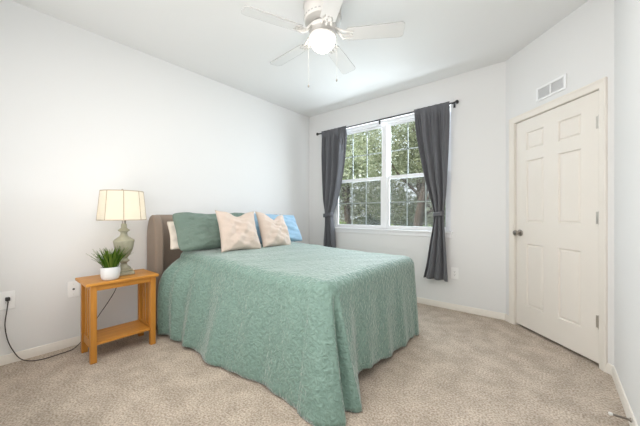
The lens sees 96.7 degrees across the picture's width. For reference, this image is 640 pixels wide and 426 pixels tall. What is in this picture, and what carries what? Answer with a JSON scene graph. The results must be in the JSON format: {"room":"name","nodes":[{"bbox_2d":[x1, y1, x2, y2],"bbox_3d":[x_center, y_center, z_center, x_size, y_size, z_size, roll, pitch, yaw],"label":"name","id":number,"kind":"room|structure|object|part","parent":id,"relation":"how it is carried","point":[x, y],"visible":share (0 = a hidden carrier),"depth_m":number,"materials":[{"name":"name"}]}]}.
{"room":"bedroom","nodes":[
{"label":"bedroom","id":0,"kind":"room"},
{"bbox_2d":[0,0,308,355],"bbox_3d":[-1.414,-0.243,3.369,0.120,2.740,4.010,0,0,39],"label":"wall","id":1,"kind":"structure","parent":0,"point":[83,113],"depth_m":2.55,"materials":[{"name":"white paint"}]},
{"bbox_2d":[0,290,14,309],"bbox_3d":[-2.346,0.651,2.133,0.009,0.132,0.082,0,0,39],"label":"wall outlet","id":2,"kind":"object","parent":1,"relation":"attached to","point":[3,304],"visible":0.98,"depth_m":2.13,"materials":[{"name":"white plastic"}]},
{"bbox_2d":[0,336,80,365],"bbox_3d":[-1.369,1.093,3.319,0.014,0.068,3.750,0,0,39],"label":"baseboard","id":3,"kind":"structure","parent":1,"relation":"attached to","point":[36,351],"depth_m":2.26,"materials":[{"name":"beige paint"}]},
{"bbox_2d":[67,281,79,297],"bbox_3d":[-2.101,0.645,2.426,0.015,0.132,0.082,0,0,39],"label":"cable jack plate","id":4,"kind":"object","parent":1,"relation":"attached to","point":[73,288],"visible":0.94,"depth_m":2.43,"materials":[{"name":"white plastic"}]},
{"bbox_2d":[12,0,587,116],"bbox_3d":[-0.017,-1.688,2.221,3.737,0.150,4.010,0,0,39],"label":"ceiling","id":5,"kind":"structure","parent":0,"point":[212,39],"depth_m":2.64,"materials":[{"name":"white paint"}]},
{"bbox_2d":[241,0,404,87],"bbox_3d":[0.001,-1.294,2.231,1.160,0.639,1.187,0,0,39],"label":"ceiling fan","id":6,"kind":"object","parent":5,"relation":"hanging from","point":[322,18],"visible":1,"depth_m":2.13,"materials":[{"name":"white metal"}]},
{"bbox_3d":[-0.332,-1.373,2.013,0.427,0.033,0.130,0,0,-28],"label":"blade","id":7,"kind":"part","parent":6,"relation":"part of","materials":[{"name":"white wood"}]},
{"bbox_3d":[-0.267,-1.373,2.477,0.427,0.033,0.130,0,0,44],"label":"blade","id":8,"kind":"part","parent":6,"relation":"part of","materials":[{"name":"white wood"}]},
{"bbox_3d":[0.020,-1.301,2.201,0.196,0.100,0.196,0,0,39],"label":"globe","id":9,"kind":"part","parent":6,"relation":"part of","materials":[{"name":"white glass"}]},
{"bbox_3d":[0.090,-1.373,1.808,0.130,0.033,0.427,0,0,-10],"label":"blade","id":10,"kind":"part","parent":6,"relation":"part of","materials":[{"name":"white wood"}]},
{"bbox_3d":[0.194,-1.373,2.559,0.130,0.033,0.427,0,0,26],"label":"blade","id":11,"kind":"part","parent":6,"relation":"part of","materials":[{"name":"white wood"}]},
{"bbox_3d":[0.415,-1.373,2.146,0.427,0.033,0.130,0,0,8],"label":"blade","id":12,"kind":"part","parent":6,"relation":"part of","materials":[{"name":"white wood"}]},
{"bbox_2d":[0,303,629,425],"bbox_3d":[-0.061,1.187,2.167,3.737,0.120,3.870,0,0,39],"label":"floor","id":13,"kind":"structure","parent":0,"point":[461,368],"depth_m":1.84,"materials":[{"name":"carpet"}]},
{"bbox_2d":[75,269,158,364],"bbox_3d":[-1.691,0.825,2.387,0.360,0.605,0.500,0,0,39],"label":"nightstand","id":14,"kind":"object","parent":13,"relation":"on","point":[91,337],"visible":1,"depth_m":2.31,"materials":[{"name":"brown wood"}]},
{"bbox_2d":[4,189,146,360],"bbox_3d":[-1.959,0.457,2.387,0.884,1.337,0.365,0,0,-14],"label":"table lamp","id":15,"kind":"object","parent":14,"relation":"on","point":[122,205],"visible":0.95,"depth_m":2.34,"materials":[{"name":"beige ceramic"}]},
{"bbox_3d":[-2.073,0.817,2.349,0.717,0.616,0.181,0,0,-38],"label":"power cord","id":16,"kind":"part","parent":15,"relation":"part of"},
{"bbox_3d":[-1.697,-0.068,2.444,0.344,0.244,0.344,0,0,39],"label":"lamp shade","id":17,"kind":"part","parent":15,"relation":"part of","materials":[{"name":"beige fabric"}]},
{"bbox_3d":[-1.697,-0.068,2.444,0.352,0.251,0.352,0,0,39],"label":"shade trim","id":18,"kind":"part","parent":15,"relation":"part of","materials":[{"name":"beige fabric"}]},
{"bbox_3d":[-1.919,0.836,2.315,0.040,0.583,0.040,0,0,39],"label":"leg","id":19,"kind":"part","parent":14,"relation":"part of","materials":[{"name":"brown wood"}]},
{"bbox_3d":[-1.814,1.000,2.229,0.230,0.065,0.020,0,0,39],"label":"rail","id":20,"kind":"part","parent":14,"relation":"part of","materials":[{"name":"brown wood"}]},
{"bbox_3d":[-1.710,0.836,2.143,0.040,0.583,0.040,0,0,39],"label":"leg","id":21,"kind":"part","parent":14,"relation":"part of","materials":[{"name":"brown wood"}]},
{"bbox_2d":[87,246,133,280],"bbox_3d":[-1.664,0.393,2.259,0.311,0.258,0.304,0,0,39],"label":"potted plant","id":22,"kind":"object","parent":14,"relation":"on","point":[111,270],"visible":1,"depth_m":2.22,"materials":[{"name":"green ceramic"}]},
{"bbox_3d":[-1.664,0.472,2.259,0.132,0.100,0.132,0,0,39],"label":"pot","id":23,"kind":"part","parent":22,"relation":"part of","materials":[{"name":"white ceramic"}]},
{"bbox_2d":[97,320,149,344],"bbox_3d":[-1.684,0.989,2.388,0.294,0.020,0.368,0,0,39],"label":"shelf","id":24,"kind":"object","parent":14,"relation":"attached to","point":[112,333],"depth_m":2.38,"materials":[{"name":"brown wood"}]},
{"bbox_3d":[-1.658,0.836,2.632,0.040,0.583,0.040,0,0,39],"label":"leg","id":25,"kind":"part","parent":14,"relation":"part of","materials":[{"name":"brown wood"}]},
{"bbox_3d":[-1.554,1.000,2.546,0.230,0.065,0.020,0,0,39],"label":"rail","id":26,"kind":"part","parent":14,"relation":"part of","materials":[{"name":"brown wood"}]},
{"bbox_3d":[-1.450,0.836,2.460,0.040,0.583,0.040,0,0,39],"label":"leg","id":27,"kind":"part","parent":14,"relation":"part of","materials":[{"name":"brown wood"}]},
{"bbox_2d":[147,214,281,324],"bbox_3d":[-0.368,0.570,2.859,2.115,1.115,1.760,0,0,39],"label":"bed","id":28,"kind":"object","parent":13,"relation":"on","point":[160,256],"visible":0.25,"depth_m":2.76,"materials":[{"name":"brown fabric"}]},
{"bbox_3d":[-1.142,0.544,3.495,0.110,1.065,1.610,0,0,39],"label":"headboard","id":29,"kind":"part","parent":28,"relation":"part of","materials":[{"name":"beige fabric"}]},
{"bbox_2d":[157,242,418,425],"bbox_3d":[-0.229,0.735,2.669,2.068,0.779,1.726,0,0,39],"label":"bedspread","id":30,"kind":"object","parent":28,"relation":"on","point":[300,321],"visible":0.95,"depth_m":1.99,"materials":[{"name":"green fabric"}]},
{"bbox_2d":[167,222,178,249],"bbox_3d":[-1.220,0.214,2.999,0.704,0.270,0.168,0,0,-44],"label":"pillow","id":31,"kind":"object","parent":30,"relation":"on","point":[173,236],"visible":0.09,"depth_m":2.75,"materials":[{"name":"white fabric"}]},
{"bbox_2d":[172,212,244,250],"bbox_3d":[-1.054,0.172,2.947,0.281,0.371,0.835,0,0,42],"label":"pillow","id":32,"kind":"object","parent":30,"relation":"on","point":[194,231],"visible":0.53,"depth_m":2.72,"materials":[{"name":"green fabric"}]},
{"bbox_2d":[215,210,260,252],"bbox_3d":[-0.815,0.173,2.881,0.444,0.418,0.249,0,0,-42],"label":"throw pillow","id":33,"kind":"object","parent":30,"relation":"on","point":[236,233],"visible":0.98,"depth_m":2.81,"materials":[{"name":"beige fabric"}]},
{"bbox_2d":[255,211,290,247],"bbox_3d":[-0.512,0.191,3.245,0.246,0.429,0.466,0,0,38],"label":"throw pillow","id":34,"kind":"object","parent":30,"relation":"on","point":[275,232],"visible":0.98,"depth_m":3.14,"materials":[{"name":"beige fabric"}]},
{"bbox_2d":[254,213,301,242],"bbox_3d":[-0.540,0.187,3.627,0.250,0.376,0.791,0,0,38],"label":"pillow","id":35,"kind":"object","parent":30,"relation":"on","point":[294,232],"visible":0.39,"depth_m":3.72,"materials":[{"name":"blue fabric"}]},
{"bbox_2d":[309,61,505,313],"bbox_3d":[1.258,-0.243,3.678,3.617,2.740,0.140,0,0,39],"label":"wall","id":36,"kind":"structure","parent":0,"point":[476,246],"depth_m":3.27,"materials":[{"name":"white paint"}]},
{"bbox_2d":[316,100,458,135],"bbox_3d":[0.777,-1.266,3.909,2.104,0.060,0.113,0,0,39],"label":"curtain rod","id":37,"kind":"object","parent":36,"relation":"attached to","point":[454,103],"visible":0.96,"depth_m":3.73,"materials":[{"name":"black metal"}]},
{"bbox_2d":[321,126,346,247],"bbox_3d":[0.204,-0.251,4.317,0.470,2.075,0.123,0,0,39],"label":"curtain","id":38,"kind":"object","parent":37,"relation":"hanging from","point":[334,141],"visible":0.88,"depth_m":4.34,"materials":[{"name":"grey fabric"}]},
{"bbox_2d":[414,101,449,281],"bbox_3d":[1.325,-0.253,3.395,0.415,2.071,0.120,0,0,39],"label":"curtain","id":39,"kind":"object","parent":37,"relation":"hanging from","point":[432,123],"visible":1,"depth_m":3.36,"materials":[{"name":"grey fabric"}]},
{"bbox_2d":[334,106,450,230],"bbox_3d":[0.915,-0.535,3.967,1.750,1.495,0.078,0,0,39],"label":"window","id":40,"kind":"structure","parent":36,"relation":"in","point":[385,202],"depth_m":3.93,"materials":[{"name":"white plastic"}]},
{"bbox_3d":[0.577,-0.159,4.236,0.795,0.717,0.027,0,0,39],"label":"sash","id":41,"kind":"part","parent":40,"relation":"part of","materials":[{"name":"white plastic"}]},
{"bbox_2d":[339,181,380,224],"bbox_3d":[0.581,-0.153,4.241,0.735,0.643,0.005,0,0,39],"label":"grille","id":42,"kind":"object","parent":40,"relation":"attached to","point":[351,182],"depth_m":4.32,"materials":[{"name":"white plastic"}]},
{"bbox_2d":[345,131,381,178],"bbox_3d":[0.599,-0.865,4.263,0.735,0.695,0.005,0,0,39],"label":"grille","id":43,"kind":"object","parent":40,"relation":"attached to","point":[354,132],"depth_m":4.27,"materials":[{"name":"white plastic"}]},
{"bbox_3d":[0.594,-0.857,4.258,0.795,0.763,0.023,0,0,39],"label":"sash","id":44,"kind":"part","parent":40,"relation":"part of","materials":[{"name":"white plastic"}]},
{"bbox_2d":[391,122,417,173],"bbox_3d":[1.267,-0.865,3.713,0.735,0.695,0.005,0,0,39],"label":"grille","id":45,"kind":"object","parent":40,"relation":"attached to","point":[396,123],"depth_m":3.79,"materials":[{"name":"white plastic"}]},
{"bbox_3d":[1.262,-0.857,3.708,0.795,0.763,0.023,0,0,39],"label":"sash","id":46,"kind":"part","parent":40,"relation":"part of","materials":[{"name":"white plastic"}]},
{"bbox_3d":[1.245,-0.159,3.687,0.795,0.717,0.027,0,0,39],"label":"sash","id":47,"kind":"part","parent":40,"relation":"part of","materials":[{"name":"white plastic"}]},
{"bbox_2d":[390,178,445,226],"bbox_3d":[1.249,-0.153,3.692,0.735,0.643,0.005,0,0,39],"label":"grille","id":48,"kind":"object","parent":40,"relation":"attached to","point":[406,201],"depth_m":3.76,"materials":[{"name":"white plastic"}]},
{"bbox_2d":[335,227,452,237],"bbox_3d":[0.870,0.249,3.912,1.790,0.075,0.080,0,0,39],"label":"trim","id":49,"kind":"structure","parent":36,"relation":"attached to","point":[424,233],"depth_m":3.83,"materials":[{"name":"white plastic"}]},
{"bbox_2d":[451,267,458,278],"bbox_3d":[1.573,0.697,3.322,0.082,0.132,0.009,0,0,39],"label":"wall outlet","id":50,"kind":"object","parent":36,"relation":"attached to","point":[454,271],"visible":1,"depth_m":3.32,"materials":[{"name":"white plastic"}]},
{"bbox_2d":[417,297,504,319],"bbox_3d":[0.889,1.093,3.881,2.761,0.068,0.014,0,0,39],"label":"baseboard","id":51,"kind":"structure","parent":36,"relation":"attached to","point":[482,312],"depth_m":3.26,"materials":[{"name":"beige paint"}]},
{"bbox_2d":[506,0,613,365],"bbox_3d":[2.061,-0.243,2.470,0.110,2.740,1.085,0,0,-4],"label":"wall","id":52,"kind":"structure","parent":0,"point":[580,45],"depth_m":2.28,"materials":[{"name":"white paint"}]},
{"bbox_2d":[536,73,566,101],"bbox_3d":[2.000,-1.083,2.467,0.012,0.124,0.293,0,0,-4],"label":"air vent","id":53,"kind":"object","parent":52,"relation":"in","point":[558,84],"visible":1,"depth_m":2.45,"materials":[{"name":"white metal"}]},
{"bbox_2d":[513,90,598,362],"bbox_3d":[2.003,0.099,2.474,0.103,2.009,0.809,0,0,-4],"label":"door","id":54,"kind":"structure","parent":52,"relation":"in","point":[556,232],"depth_m":2.39,"materials":[{"name":"beige paint"}]},
{"bbox_3d":[1.958,0.192,2.826,0.068,0.066,0.066,0,0,-4],"label":"knob","id":55,"kind":"part","parent":54,"relation":"part of","materials":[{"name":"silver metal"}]},
{"bbox_2d":[509,77,607,371],"bbox_3d":[2.051,0.079,2.482,0.128,2.097,0.927,0,0,-4],"label":"trim","id":56,"kind":"structure","parent":52,"relation":"attached to","point":[601,85],"depth_m":2.06,"materials":[{"name":"beige paint"}]},
{"bbox_2d":[505,314,612,374],"bbox_3d":[1.997,1.093,2.490,0.014,0.068,1.035,0,0,-4],"label":"baseboard","id":57,"kind":"structure","parent":52,"relation":"attached to","point":[609,367],"depth_m":2.01,"materials":[{"name":"beige paint"}]},
{"bbox_2d":[614,0,639,425],"bbox_3d":[1.336,-0.243,1.019,0.120,2.740,3.870,0,0,39],"label":"wall","id":58,"kind":"structure","parent":0,"point":[626,12],"depth_m":1.65,"materials":[{"name":"white paint"}]},
{"bbox_2d":[608,412,631,422],"bbox_3d":[1.585,1.075,1.506,0.085,0.022,0.022,0,0,39],"label":"door stop","id":59,"kind":"object","parent":58,"relation":"attached to","point":[609,413],"visible":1,"depth_m":1.50,"materials":[{"name":"silver metal"}]},
{"bbox_2d":[612,366,637,425],"bbox_3d":[1.087,1.093,0.821,0.014,0.068,3.009,0,0,39],"label":"baseboard","id":60,"kind":"structure","parent":58,"relation":"attached to","point":[626,406],"depth_m":1.67,"materials":[{"name":"beige paint"}]},
{"label":"outside","id":61,"kind":"structure","parent":0,"visible":0},
{"bbox_3d":[15.290,1.677,31.470,70.000,0.100,59.100,0,0,39],"label":"ground","id":62,"kind":"structure","parent":61,"visible":0},
{"bbox_2d":[339,130,381,224],"bbox_3d":[0.876,-2.548,19.796,6.920,8.427,5.187,0,0,37],"label":"tree","id":63,"kind":"object","parent":62,"relation":"on","point":[356,212],"visible":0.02,"depth_m":18.29,"materials":[{"name":"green plant"}]},
{"bbox_2d":[339,129,405,223],"bbox_3d":[1.280,-1.907,13.282,5.025,7.087,3.844,0,0,39],"label":"tree","id":64,"kind":"object","parent":62,"relation":"on","point":[348,168],"visible":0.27,"depth_m":12.80,"materials":[{"name":"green plant"}]},
{"bbox_2d":[353,201,401,225],"bbox_3d":[4.584,0.418,23.462,4.435,3.772,3.638,0,0,39],"label":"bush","id":65,"kind":"object","parent":62,"relation":"on","point":[370,221],"visible":0.14,"depth_m":23.13,"materials":[{"name":"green plant"}]},
{"bbox_2d":[361,121,432,226],"bbox_3d":[3.695,-1.579,10.926,3.986,6.440,2.956,0,0,39],"label":"tree","id":66,"kind":"object","parent":62,"relation":"on","point":[419,214],"visible":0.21,"depth_m":10.76,"materials":[{"name":"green plant"}]},
{"bbox_2d":[355,123,445,226],"bbox_3d":[5.927,-2.449,17.503,7.338,8.883,5.514,0,0,39],"label":"tree","id":67,"kind":"object","parent":62,"relation":"on","point":[402,195],"visible":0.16,"depth_m":17.19,"materials":[{"name":"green plant"}]},
{"bbox_2d":[398,196,445,218],"bbox_3d":[7.827,0.394,21.750,4.450,3.754,3.668,0,0,39],"label":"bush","id":68,"kind":"object","parent":62,"relation":"on","point":[412,196],"visible":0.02,"depth_m":22.49,"materials":[{"name":"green plant"}]}
]}

